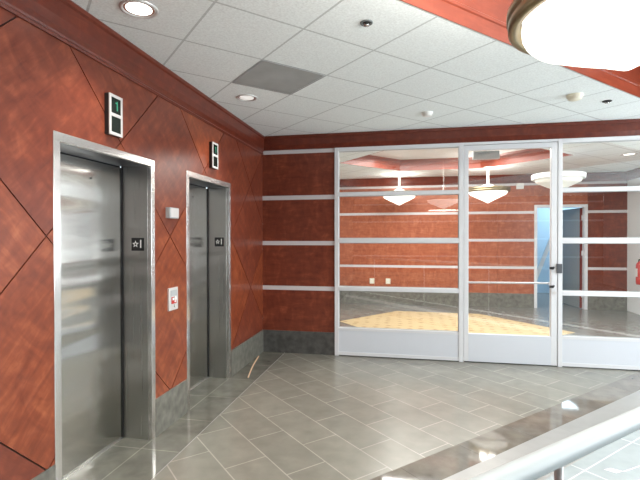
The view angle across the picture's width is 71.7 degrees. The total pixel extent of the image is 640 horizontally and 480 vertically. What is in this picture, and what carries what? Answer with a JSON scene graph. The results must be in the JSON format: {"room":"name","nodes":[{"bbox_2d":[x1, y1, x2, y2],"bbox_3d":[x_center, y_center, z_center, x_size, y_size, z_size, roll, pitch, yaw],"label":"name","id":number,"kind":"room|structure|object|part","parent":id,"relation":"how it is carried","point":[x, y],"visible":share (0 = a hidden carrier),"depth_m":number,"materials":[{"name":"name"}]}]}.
{"room":"elevator lobby","nodes":[
{"label":"elevator lobby","id":0,"kind":"room"},
{"bbox_2d":[0,7,262,479],"bbox_3d":[-1.828,0.104,1.068,0.060,2.981,10.388,0,0,11],"label":"wall","id":1,"kind":"structure","parent":0,"point":[47,85],"depth_m":2.51,"materials":[{"name":"brown wood"}]},
{"bbox_2d":[52,130,155,479],"bbox_3d":[-1.566,0.476,3.049,0.320,2.204,1.026,0,0,11],"label":"entrance","id":2,"kind":"object","parent":1,"relation":"attached to","point":[105,372],"visible":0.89,"depth_m":3.27,"materials":[{"name":"silver metal"}]},
{"bbox_3d":[-1.520,0.506,2.544,0.035,2.153,0.051,0,0,11],"label":"frame post","id":3,"kind":"part","parent":2,"relation":"part of","materials":[{"name":"silver metal"}]},
{"bbox_3d":[-1.677,0.501,3.058,0.030,2.135,0.938,0,0,11],"label":"door panel","id":4,"kind":"part","parent":2,"relation":"part of","materials":[{"name":"silver metal"}]},
{"bbox_2d":[131,238,143,250],"bbox_3d":[-1.436,0.034,3.488,0.110,0.102,0.006,0,0,11],"label":"sign","id":5,"kind":"object","parent":2,"relation":"attached to","point":[137,244],"visible":1,"depth_m":3.49,"materials":[{"name":"black plastic"}]},
{"bbox_3d":[-1.332,0.498,3.500,0.035,2.153,0.051,0,0,11],"label":"frame post","id":6,"kind":"part","parent":2,"relation":"part of","materials":[{"name":"silver metal"}]},
{"bbox_2d":[104,92,122,137],"bbox_3d":[-1.400,-0.842,3.002,0.042,0.272,0.138,0,0,11],"label":"indicator","id":7,"kind":"object","parent":1,"relation":"attached to","point":[113,104],"visible":1,"depth_m":2.97,"materials":[{"name":"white plastic"}]},
{"bbox_2d":[0,0,264,154],"bbox_3d":[-1.785,-1.264,1.048,0.072,0.246,10.388,0,0,11],"label":"trim","id":8,"kind":"structure","parent":1,"relation":"attached to","point":[66,21],"depth_m":3.08,"materials":[{"name":"brown wood"}]},
{"bbox_2d":[31,330,262,479],"bbox_3d":[-1.798,1.442,1.072,0.018,0.305,10.388,0,0,11],"label":"baseboard","id":9,"kind":"structure","parent":1,"relation":"attached to","point":[171,405],"depth_m":3.89,"materials":[{"name":"grey stone"}]},
{"bbox_2d":[166,207,178,218],"bbox_3d":[-1.250,-0.228,3.749,0.048,0.091,0.146,0,0,11],"label":"wall sensor","id":10,"kind":"object","parent":1,"relation":"attached to","point":[172,213],"visible":1,"depth_m":3.70,"materials":[{"name":"white plastic"}]},
{"bbox_2d":[168,287,177,310],"bbox_3d":[-1.253,0.502,3.783,0.030,0.190,0.148,0,0,11],"label":"panel","id":11,"kind":"object","parent":1,"relation":"attached to","point":[172,292],"visible":1,"depth_m":3.76,"materials":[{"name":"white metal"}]},
{"bbox_2d":[186,170,230,410],"bbox_3d":[-1.269,0.464,4.562,0.320,2.204,1.026,0,0,11],"label":"entrance","id":12,"kind":"object","parent":1,"relation":"attached to","point":[208,199],"visible":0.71,"depth_m":4.99,"materials":[{"name":"silver metal"}]},
{"bbox_3d":[-1.223,0.494,4.057,0.035,2.153,0.051,0,0,11],"label":"frame post","id":13,"kind":"part","parent":12,"relation":"part of","materials":[{"name":"silver metal"}]},
{"bbox_3d":[-1.379,0.489,4.571,0.030,2.135,0.938,0,0,11],"label":"door panel","id":14,"kind":"part","parent":12,"relation":"part of","materials":[{"name":"silver metal"}]},
{"bbox_2d":[215,237,223,245],"bbox_3d":[-1.139,0.022,5.001,0.110,0.102,0.006,0,0,11],"label":"sign","id":15,"kind":"object","parent":12,"relation":"attached to","point":[219,241],"visible":1,"depth_m":5.00,"materials":[{"name":"black plastic"}]},
{"bbox_3d":[-1.035,0.486,5.013,0.035,2.153,0.051,0,0,11],"label":"frame post","id":16,"kind":"part","parent":12,"relation":"part of","materials":[{"name":"silver metal"}]},
{"bbox_2d":[209,141,217,169],"bbox_3d":[-1.095,-0.867,4.555,0.042,0.264,0.138,0,0,11],"label":"indicator","id":17,"kind":"object","parent":1,"relation":"attached to","point":[213,147],"visible":1,"depth_m":4.51,"materials":[{"name":"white plastic"}]},
{"bbox_2d":[262,148,334,332],"bbox_3d":[-0.293,0.063,6.090,1.015,2.981,0.060,0,0,11],"label":"wall","id":18,"kind":"structure","parent":0,"point":[299,193],"depth_m":6.06,"materials":[{"name":"brown wood"}]},
{"bbox_2d":[263,330,334,354],"bbox_3d":[-0.297,1.401,6.072,1.015,0.305,0.018,0,0,11],"label":"baseboard","id":19,"kind":"structure","parent":18,"relation":"attached to","point":[303,342],"depth_m":6.06,"materials":[{"name":"grey stone"}]},
{"bbox_2d":[263,119,639,150],"bbox_3d":[3.321,-1.331,5.331,8.400,0.192,0.092,0,0,11],"label":"trim","id":20,"kind":"structure","parent":18,"relation":"attached to","point":[623,127],"depth_m":5.61,"materials":[{"name":"brown wood"}]},
{"bbox_2d":[67,293,639,479],"bbox_3d":[2.774,1.564,4.104,9.000,0.001,18.100,0,0,11],"label":"floor","id":21,"kind":"structure","parent":0,"point":[296,416],"depth_m":3.91,"materials":[{"name":"grey tile"}]},
{"bbox_2d":[248,356,258,377],"bbox_3d":[-0.821,1.553,5.457,0.024,0.012,0.887,0,0,0],"label":"wood strip","id":22,"kind":"object","parent":21,"relation":"on","point":[258,356],"visible":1,"depth_m":5.43,"materials":[{"name":"brown wood"}]},
{"bbox_2d":[334,143,463,361],"bbox_3d":[1.018,0.159,5.822,1.661,2.789,0.080,0,0,11],"label":"window","id":23,"kind":"structure","parent":21,"relation":"on","point":[439,345],"depth_m":5.78,"materials":[{"name":"white metal"}]},
{"bbox_3d":[0.230,0.159,5.977,0.055,2.789,0.080,0,0,11],"label":"frame post","id":24,"kind":"part","parent":23,"relation":"part of","materials":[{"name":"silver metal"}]},
{"bbox_3d":[1.018,1.353,5.832,1.549,0.290,0.064,0,0,11],"label":"kick panel","id":25,"kind":"part","parent":23,"relation":"part of","materials":[{"name":"silver metal"}]},
{"bbox_3d":[1.018,1.365,5.832,1.549,0.377,0.080,0,0,11],"label":"frame sill","id":26,"kind":"part","parent":23,"relation":"part of","materials":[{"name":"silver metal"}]},
{"bbox_3d":[1.018,0.650,5.827,1.549,0.054,0.080,0,0,11],"label":"frame rail","id":27,"kind":"part","parent":23,"relation":"part of","materials":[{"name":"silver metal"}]},
{"bbox_3d":[1.017,0.007,5.822,1.549,0.062,0.080,0,0,11],"label":"frame rail","id":28,"kind":"part","parent":23,"relation":"part of","materials":[{"name":"silver metal"}]},
{"bbox_3d":[1.016,-0.612,5.817,1.549,0.050,0.080,0,0,11],"label":"frame rail","id":29,"kind":"part","parent":23,"relation":"part of","materials":[{"name":"silver metal"}]},
{"bbox_3d":[1.805,0.159,5.668,0.057,2.789,0.080,0,0,11],"label":"frame post","id":30,"kind":"part","parent":23,"relation":"part of","materials":[{"name":"silver metal"}]},
{"bbox_2d":[340,311,574,335],"bbox_3d":[2.218,1.532,8.005,2.916,0.006,3.133,0,1,-29],"label":"carpet","id":31,"kind":"object","parent":21,"relation":"on","point":[477,323],"visible":0.55,"depth_m":8.10,"materials":[{"name":"beige carpet"}]},
{"bbox_2d":[464,139,561,366],"bbox_3d":[2.399,0.159,5.559,1.152,2.789,0.188,0,0,14],"label":"door","id":32,"kind":"structure","parent":21,"relation":"on","point":[536,350],"depth_m":5.52,"materials":[{"name":"white metal"}]},
{"bbox_3d":[2.369,1.367,5.564,0.970,0.350,0.062,0,0,11],"label":"kick panel","id":33,"kind":"part","parent":32,"relation":"part of","materials":[{"name":"silver metal"}]},
{"bbox_3d":[2.365,-1.167,5.544,0.970,0.062,0.062,0,0,11],"label":"rail","id":34,"kind":"part","parent":32,"relation":"part of","materials":[{"name":"white metal"}]},
{"bbox_3d":[2.922,0.348,5.404,0.060,0.113,0.018,0,0,11],"label":"lock plate","id":35,"kind":"part","parent":32,"relation":"part of","materials":[{"name":"metal"}]},
{"bbox_2d":[537,238,549,279],"bbox_3d":[5.876,0.426,11.517,0.787,2.152,0.060,0,0,11],"label":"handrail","id":36,"kind":"object","parent":21,"relation":"on","point":[547,248],"visible":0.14,"depth_m":11.50,"materials":[{"name":"grey metal"}]},
{"bbox_2d":[468,407,639,479],"bbox_3d":[1.078,1.060,1.442,5.035,1.056,0.099,0,1,-32],"label":"handrail","id":37,"kind":"object","parent":21,"relation":"on","point":[541,462],"visible":1,"depth_m":1.15,"materials":[{"name":"white metal"}]},
{"bbox_3d":[0.626,1.080,1.164,0.022,1.000,0.022,0,0,11],"label":"post","id":38,"kind":"part","parent":37,"relation":"part of","materials":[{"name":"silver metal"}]},
{"bbox_2d":[557,136,639,370],"bbox_3d":[4.006,0.159,5.235,2.219,2.789,0.080,0,0,11],"label":"window","id":39,"kind":"structure","parent":21,"relation":"on","point":[596,352],"depth_m":5.35,"materials":[{"name":"white metal"}]},
{"bbox_3d":[2.942,0.159,5.444,0.051,2.789,0.080,0,0,11],"label":"frame post","id":40,"kind":"part","parent":39,"relation":"part of","materials":[{"name":"silver metal"}]},
{"bbox_3d":[4.005,1.354,5.245,2.113,0.290,0.064,0,0,11],"label":"kick panel","id":41,"kind":"part","parent":39,"relation":"part of","materials":[{"name":"silver metal"}]},
{"bbox_3d":[4.005,1.365,5.245,2.113,0.377,0.080,0,0,11],"label":"frame sill","id":42,"kind":"part","parent":39,"relation":"part of","materials":[{"name":"white metal"}]},
{"bbox_3d":[4.004,0.651,5.239,2.113,0.054,0.080,0,0,11],"label":"frame rail","id":43,"kind":"part","parent":39,"relation":"part of","materials":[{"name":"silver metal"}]},
{"bbox_3d":[4.003,0.008,5.234,2.113,0.062,0.080,0,0,11],"label":"frame rail","id":44,"kind":"part","parent":39,"relation":"part of","materials":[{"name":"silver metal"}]},
{"bbox_3d":[4.003,-0.611,5.229,2.113,0.050,0.080,0,0,11],"label":"frame rail","id":45,"kind":"part","parent":39,"relation":"part of","materials":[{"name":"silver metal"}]},
{"bbox_2d":[71,0,639,178],"bbox_3d":[2.770,-1.417,4.081,9.000,0.001,18.100,0,0,11],"label":"ceiling","id":46,"kind":"structure","parent":0,"point":[411,61],"depth_m":3.73,"materials":[{"name":"tile"}]},
{"bbox_2d":[119,0,158,18],"bbox_3d":[-1.096,-1.397,2.681,0.224,0.015,0.224,0,0,11],"label":"recessed light","id":47,"kind":"object","parent":46,"relation":"in","point":[141,9],"visible":1,"depth_m":2.67,"materials":[{"name":"white glass"}]},
{"bbox_2d":[236,94,256,100],"bbox_3d":[-0.728,-1.411,4.397,0.210,0.015,0.210,0,0,11],"label":"recessed light","id":48,"kind":"object","parent":46,"relation":"in","point":[243,97],"visible":1,"depth_m":4.38,"materials":[{"name":"white glass"}]},
{"bbox_2d":[233,61,324,94],"bbox_3d":[-0.367,-1.406,3.876,0.605,0.003,0.605,0,1,-34],"label":"ceiling vent","id":49,"kind":"object","parent":46,"relation":"in","point":[266,75],"visible":1,"depth_m":3.86,"materials":[{"name":"grey metal"}]},
{"bbox_2d":[360,19,372,26],"bbox_3d":[0.300,-1.395,2.857,0.084,0.026,0.084,0,0,11],"label":"sprinkler head","id":50,"kind":"object","parent":46,"relation":"attached to","point":[366,23],"visible":1,"depth_m":2.85},
{"bbox_2d":[382,196,414,204],"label":"pendant lamp","id":51,"kind":"object","parent":46,"relation":"hanging from","point":[398,200],"depth_m":9.63,"materials":[{"name":"white glass"}]},
{"bbox_3d":[1.757,-0.907,9.819,0.701,0.277,0.701,0,0,11],"label":"lamp shade","id":52,"kind":"part","parent":51,"relation":"part of","materials":[{"name":"white"}]},
{"bbox_2d":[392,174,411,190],"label":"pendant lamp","id":53,"kind":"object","parent":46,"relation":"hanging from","point":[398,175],"depth_m":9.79,"materials":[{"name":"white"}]},
{"bbox_2d":[421,111,432,116],"bbox_3d":[1.194,-1.400,4.931,0.124,0.050,0.124,0,0,11],"label":"smoke detector","id":54,"kind":"object","parent":46,"relation":"attached to","point":[425,113],"visible":1,"depth_m":4.89,"materials":[{"name":"white plastic"}]},
{"bbox_2d":[341,148,570,170],"bbox_3d":[2.251,-1.554,7.866,2.919,0.223,2.991,0,1,-36],"label":"trim","id":55,"kind":"structure","parent":46,"relation":"attached to","point":[442,158],"depth_m":8.76,"materials":[{"name":"red paint"}]},
{"bbox_2d":[469,166,510,202],"bbox_3d":[3.343,-1.094,8.812,0.840,0.721,0.840,0,0,11],"label":"pendant lamp","id":56,"kind":"object","parent":46,"relation":"hanging from","point":[487,193],"visible":0.9,"depth_m":8.58,"materials":[{"name":"white"}]},
{"bbox_3d":[3.343,-1.266,8.811,0.054,0.336,0.053,0,0,11],"label":"stem","id":57,"kind":"part","parent":56,"relation":"part of","materials":[{"name":"white plastic"}]},
{"bbox_3d":[3.343,-0.877,8.814,0.727,0.287,0.727,0,0,11],"label":"lamp shade","id":58,"kind":"part","parent":56,"relation":"part of","materials":[{"name":"white"}]},
{"bbox_2d":[400,0,639,97],"bbox_3d":[1.431,-1.603,1.544,6.500,0.423,2.800,0,1,-34],"label":"trim","id":59,"kind":"structure","parent":46,"relation":"attached to","point":[486,17],"depth_m":3.05,"materials":[{"name":"brown wood"}]},
{"bbox_2d":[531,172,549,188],"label":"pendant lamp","id":60,"kind":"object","parent":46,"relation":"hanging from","point":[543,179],"depth_m":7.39,"materials":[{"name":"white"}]},
{"bbox_2d":[506,0,639,70],"bbox_3d":[1.109,-1.214,1.597,0.804,1.201,0.804,0,0,11],"label":"pendant lamp","id":61,"kind":"object","parent":46,"relation":"hanging from","point":[600,34],"visible":1,"depth_m":1.54,"materials":[{"name":"white glass"}]},
{"bbox_2d":[566,93,583,101],"bbox_3d":[2.492,-1.394,4.330,0.150,0.056,0.150,0,0,11],"label":"smoke detector","id":62,"kind":"object","parent":46,"relation":"attached to","point":[571,97],"visible":1,"depth_m":4.29,"materials":[{"name":"beige plastic"}]},
{"bbox_2d":[563,171,586,186],"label":"pendant lamp","id":63,"kind":"object","parent":46,"relation":"hanging from","point":[570,178],"depth_m":7.16,"materials":[{"name":"white glass"}]},
{"bbox_3d":[4.032,-0.957,7.496,0.718,0.277,0.718,0,0,11],"label":"lamp shade","id":64,"kind":"part","parent":63,"relation":"part of","materials":[{"name":"white glass"}]},
{"bbox_2d":[621,153,637,155],"bbox_3d":[5.206,-1.443,7.455,0.240,0.015,0.240,0,0,11],"label":"recessed light","id":65,"kind":"object","parent":46,"relation":"in","point":[625,154],"visible":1,"depth_m":7.45,"materials":[{"name":"white glass"}]},
{"bbox_2d":[340,181,626,293],"bbox_3d":[3.066,0.026,10.231,7.210,2.981,0.060,0,0,11],"label":"wall","id":66,"kind":"structure","parent":0,"point":[501,230],"depth_m":10.12,"materials":[{"name":"brown wood"}]},
{"bbox_2d":[340,291,626,310],"bbox_3d":[3.062,1.359,10.211,7.210,0.315,0.013,0,0,11],"label":"baseboard","id":67,"kind":"structure","parent":66,"relation":"attached to","point":[515,300],"depth_m":10.18,"materials":[{"name":"grey stone"}]},
{"bbox_2d":[340,172,626,186],"bbox_3d":[3.058,-1.368,10.186,7.210,0.192,0.090,0,0,11],"label":"trim","id":68,"kind":"structure","parent":66,"relation":"attached to","point":[591,176],"depth_m":10.15,"materials":[{"name":"brown wood"}]},
{"bbox_2d":[516,183,523,188],"bbox_3d":[4.466,-1.203,9.884,0.150,0.130,0.070,0,0,11],"label":"alarm box","id":69,"kind":"object","parent":66,"relation":"attached to","point":[518,185],"visible":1,"depth_m":9.86,"materials":[{"name":"white plastic"}]},
{"bbox_2d":[534,204,587,309],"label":"door","id":70,"kind":"structure","parent":66,"relation":"in","point":[575,221],"depth_m":9.85,"materials":[{"name":"white metal"}]},
{"bbox_3d":[4.814,0.399,9.921,0.064,2.235,0.160,0,0,11],"label":"frame post","id":71,"kind":"part","parent":70,"relation":"part of","materials":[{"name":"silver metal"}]},
{"bbox_3d":[5.815,0.399,9.724,0.064,2.235,0.160,0,0,11],"label":"frame post","id":72,"kind":"part","parent":70,"relation":"part of","materials":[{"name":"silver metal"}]},
{"bbox_2d":[537,208,574,292],"bbox_3d":[6.049,0.014,11.174,2.900,2.981,2.940,0,0,11],"label":"wall","id":73,"kind":"structure","parent":0,"point":[543,214],"depth_m":12.52,"materials":[{"name":"blue"}]},
{"bbox_2d":[627,178,639,314],"bbox_3d":[6.204,0.045,7.244,0.100,2.981,4.712,0,0,11],"label":"wall","id":74,"kind":"structure","parent":0,"point":[633,198],"depth_m":9.24,"materials":[{"name":"white paint"}]},
{"bbox_2d":[626,168,639,180],"bbox_3d":[6.142,-1.350,7.214,0.090,0.192,4.652,0,0,11],"label":"trim","id":75,"kind":"structure","parent":74,"relation":"attached to","point":[635,173],"depth_m":9.18,"materials":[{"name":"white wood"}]},
{"bbox_2d":[635,259,639,284],"bbox_3d":[6.342,0.611,8.748,0.201,0.545,0.188,0,1,-29],"label":"fire extinguisher","id":76,"kind":"object","parent":74,"relation":"attached to","point":[637,269],"visible":1,"depth_m":8.72,"materials":[{"name":"red metal"}]}
]}

